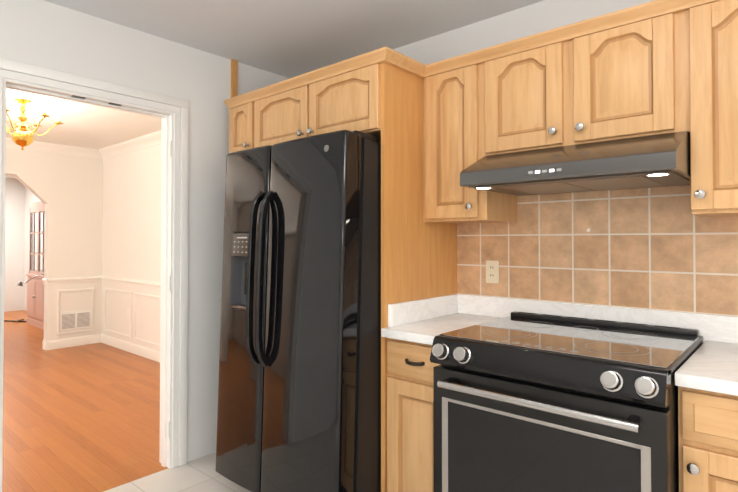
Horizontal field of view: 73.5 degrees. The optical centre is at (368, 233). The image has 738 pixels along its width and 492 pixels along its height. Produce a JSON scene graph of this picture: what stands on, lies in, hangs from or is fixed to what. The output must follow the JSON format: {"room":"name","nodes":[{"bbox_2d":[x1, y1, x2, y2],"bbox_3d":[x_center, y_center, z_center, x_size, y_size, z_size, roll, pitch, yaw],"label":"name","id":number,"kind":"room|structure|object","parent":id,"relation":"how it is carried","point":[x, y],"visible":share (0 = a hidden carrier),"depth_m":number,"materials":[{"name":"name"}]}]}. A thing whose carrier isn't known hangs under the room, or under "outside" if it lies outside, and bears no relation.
{"room":"kitchen","nodes":[
{"label":"kitchen","id":0,"kind":"room"},
{"bbox_2d":[4,178,24,311],"bbox_3d":[-7.782,0.186,7.764,0.120,2.440,4.220,-1,-1,41],"label":"wall","id":1,"kind":"structure","parent":0,"point":[14,235],"depth_m":9.10,"materials":[{"name":"white paint"}]},
{"bbox_2d":[17,274,43,285],"bbox_3d":[-4.637,0.987,7.016,0.375,0.817,0.549,-1,-1,41],"label":"light","id":2,"kind":"object","parent":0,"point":[20,283],"visible":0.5,"depth_m":6.95,"materials":[{"name":"grey metal"}]},
{"bbox_2d":[24,187,40,310],"bbox_3d":[-4.856,0.189,7.929,4.070,2.440,0.120,-1,-1,41],"label":"wall","id":3,"kind":"structure","parent":0,"point":[30,197],"depth_m":9.12,"materials":[{"name":"white paint"}]},
{"bbox_2d":[6,148,102,340],"bbox_3d":[-4.733,0.145,4.886,0.120,2.440,3.900,-1,-1,41],"label":"wall","id":4,"kind":"structure","parent":0,"point":[67,190],"depth_m":6.02,"materials":[{"name":"white paint"}]},
{"bbox_2d":[6,137,97,349],"bbox_3d":[-4.698,0.143,4.795,0.115,2.440,3.810,-1,-1,41],"label":"trim","id":5,"kind":"structure","parent":4,"relation":"attached to","point":[36,146],"depth_m":5.98,"materials":[{"name":"white paint"}]},
{"bbox_2d":[60,310,90,330],"bbox_3d":[-3.598,1.064,6.068,0.010,0.225,0.345,-1,-1,41],"label":"air vent","id":6,"kind":"object","parent":4,"relation":"in","point":[74,320],"visible":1,"depth_m":6.06,"materials":[{"name":"white metal"}]},
{"bbox_2d":[2,310,167,491],"bbox_3d":[-4.739,1.397,5.006,8.310,0.060,4.340,-1,-1,41],"label":"floor","id":7,"kind":"structure","parent":0,"point":[83,418],"depth_m":3.66,"materials":[{"name":"brown wood"}]},
{"bbox_2d":[4,319,26,321],"bbox_3d":[-5.633,1.385,7.873,0.461,0.044,0.299,-1,-1,41],"label":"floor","id":8,"kind":"structure","parent":7,"relation":"on","point":[14,320],"depth_m":7.87,"materials":[{"name":"brown wood"}]},
{"bbox_2d":[26,201,44,329],"bbox_3d":[-4.889,0.461,7.576,0.940,1.885,0.438,-1,-1,41],"label":"china cabinet","id":9,"kind":"object","parent":7,"relation":"on","point":[35,300],"visible":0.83,"depth_m":7.46,"materials":[{"name":"beige paint"}]},
{"bbox_2d":[102,144,160,351],"bbox_3d":[-1.946,0.148,5.119,4.010,2.440,0.120,-1,-1,41],"label":"wall","id":10,"kind":"structure","parent":0,"point":[131,243],"depth_m":5.73,"materials":[{"name":"white paint"}]},
{"bbox_2d":[94,130,160,362],"bbox_3d":[-1.970,0.146,5.001,3.890,2.440,0.090,-1,-1,41],"label":"trim","id":11,"kind":"structure","parent":10,"relation":"attached to","point":[142,142],"depth_m":5.72,"materials":[{"name":"white paint"}]},
{"bbox_2d":[127,308,129,318],"bbox_3d":[-2.812,0.935,5.781,0.070,0.115,0.006,-1,-1,41],"label":"outlet","id":12,"kind":"object","parent":10,"relation":"attached to","point":[128,312],"visible":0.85,"depth_m":5.78,"materials":[{"name":"white plastic"}]},
{"bbox_2d":[0,0,289,461],"bbox_3d":[-1.823,0.104,2.077,0.060,2.440,4.140,-1,-1,41],"label":"wall","id":13,"kind":"structure","parent":0,"point":[45,34],"depth_m":2.92,"materials":[{"name":"white paint"}]},
{"bbox_2d":[231,59,237,97],"bbox_3d":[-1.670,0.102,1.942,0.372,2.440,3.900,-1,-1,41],"label":"wood trim strip","id":14,"kind":"object","parent":13,"relation":"attached to","point":[234,78],"depth_m":3.13,"materials":[{"name":"brown wood"}]},
{"bbox_2d":[104,452,250,491],"bbox_3d":[-0.214,1.335,0.732,4.130,0.060,4.020,-1,-1,41],"label":"floor","id":15,"kind":"structure","parent":0,"point":[201,474],"depth_m":2.66,"materials":[{"name":"white tile"}]},
{"bbox_2d":[215,130,380,491],"bbox_3d":[-0.203,0.448,2.599,0.891,1.767,0.910,-1,-1,41],"label":"fridge","id":16,"kind":"object","parent":15,"relation":"on","point":[299,396],"visible":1,"depth_m":2.19,"materials":[{"name":"black metal"}]},
{"bbox_2d":[387,338,440,491],"bbox_3d":[0.396,0.892,2.303,0.327,0.870,0.620,-1,-1,41],"label":"base cabinet","id":17,"kind":"object","parent":15,"relation":"on","point":[410,383],"depth_m":2.09,"materials":[{"name":"brown wood"}]},
{"bbox_2d":[430,311,702,491],"bbox_3d":[0.734,0.843,1.847,0.773,0.955,0.764,-1,-1,41],"label":"range","id":18,"kind":"object","parent":15,"relation":"on","point":[528,402],"visible":1,"depth_m":1.62,"materials":[{"name":"black metal"}]},
{"bbox_2d":[678,386,737,491],"bbox_3d":[1.314,0.881,1.501,0.546,0.870,0.620,-1,-1,41],"label":"base cabinet","id":19,"kind":"object","parent":15,"relation":"on","point":[708,437],"depth_m":1.40,"materials":[{"name":"brown wood"}]},
{"bbox_2d":[381,294,737,395],"bbox_3d":[1.270,0.375,1.524,2.678,0.138,0.636,-1,-1,41],"label":"countertop","id":20,"kind":"structure","parent":19,"relation":"on","point":[710,364],"depth_m":2.10,"materials":[{"name":"white stone"}]},
{"bbox_2d":[6,0,543,178],"bbox_3d":[-3.250,-1.134,3.608,12.440,0.080,4.540,-1,-1,41],"label":"ceiling","id":21,"kind":"structure","parent":0,"point":[289,38],"depth_m":2.70,"materials":[{"name":"white paint"}]},
{"bbox_2d":[6,93,62,149],"bbox_3d":[-2.826,-0.883,4.036,0.537,0.410,0.564,-1,-1,41],"label":"brass chandelier","id":22,"kind":"object","parent":21,"relation":"hanging from","point":[22,137],"visible":0.98,"depth_m":4.01,"materials":[{"name":"gold metal"}]},
{"bbox_2d":[393,0,653,64],"bbox_3d":[1.073,0.106,2.214,4.120,2.440,0.120,-1,-1,41],"label":"wall","id":23,"kind":"structure","parent":0,"point":[538,17],"depth_m":2.47,"materials":[{"name":"white paint"}]},
{"bbox_2d":[224,92,259,152],"bbox_3d":[-0.519,-0.615,3.111,0.312,0.328,0.640,-1,-1,41],"label":"upper cabinet","id":24,"kind":"object","parent":23,"relation":"attached to","point":[244,112],"depth_m":2.87,"materials":[{"name":"brown wood"}]},
{"bbox_2d":[260,52,419,163],"bbox_3d":[-0.125,-0.620,2.767,0.996,0.328,0.640,-1,-1,41],"label":"upper cabinet","id":25,"kind":"object","parent":23,"relation":"attached to","point":[377,94],"depth_m":2.34,"materials":[{"name":"brown wood"}]},
{"bbox_2d":[416,52,483,227],"bbox_3d":[0.486,-0.423,2.430,0.322,0.733,0.340,-1,-1,41],"label":"upper cabinet","id":26,"kind":"object","parent":23,"relation":"attached to","point":[448,144],"depth_m":2.31,"materials":[{"name":"brown wood"}]},
{"bbox_2d":[480,0,687,222],"bbox_3d":[0.895,-0.428,2.072,0.764,0.733,0.340,-1,-1,41],"label":"upper cabinet","id":27,"kind":"object","parent":23,"relation":"attached to","point":[640,70],"depth_m":1.90,"materials":[{"name":"brown wood"}]},
{"bbox_2d":[460,131,690,195],"bbox_3d":[0.838,-0.265,1.973,0.758,0.159,0.560,-1,-1,41],"label":"under-cabinet range hood","id":28,"kind":"object","parent":27,"relation":"attached to","point":[657,160],"visible":0.98,"depth_m":1.78,"materials":[{"name":"black metal"}]},
{"bbox_2d":[457,185,737,315],"bbox_3d":[1.483,-0.001,1.772,2.679,0.820,0.008,-1,-1,41],"label":"tile backsplash","id":29,"kind":"structure","parent":23,"relation":"attached to","point":[660,248],"depth_m":2.15,"materials":[{"name":"beige tile"}]},
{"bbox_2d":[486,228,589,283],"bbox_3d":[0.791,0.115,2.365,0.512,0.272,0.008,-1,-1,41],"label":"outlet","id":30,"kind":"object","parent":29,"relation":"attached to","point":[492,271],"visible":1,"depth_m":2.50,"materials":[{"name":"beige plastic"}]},
{"bbox_2d":[684,0,737,216],"bbox_3d":[1.385,-0.434,1.644,0.538,0.733,0.340,-1,-1,41],"label":"upper cabinet","id":31,"kind":"object","parent":23,"relation":"attached to","point":[710,26],"depth_m":1.64,"materials":[{"name":"brown wood"}]},
{"bbox_3d":[-1.803,0.106,2.192,0.060,2.440,4.340,-1,-1,41],"label":"wall","id":32,"kind":"structure","parent":0,"visible":0},
{"bbox_2d":[0,58,188,491],"bbox_3d":[-1.435,0.274,2.565,0.156,2.114,0.978,-1,-1,41],"label":"door frame","id":33,"kind":"structure","parent":32,"relation":"attached to","point":[29,78],"depth_m":2.83,"materials":[{"name":"white paint"}]}
]}

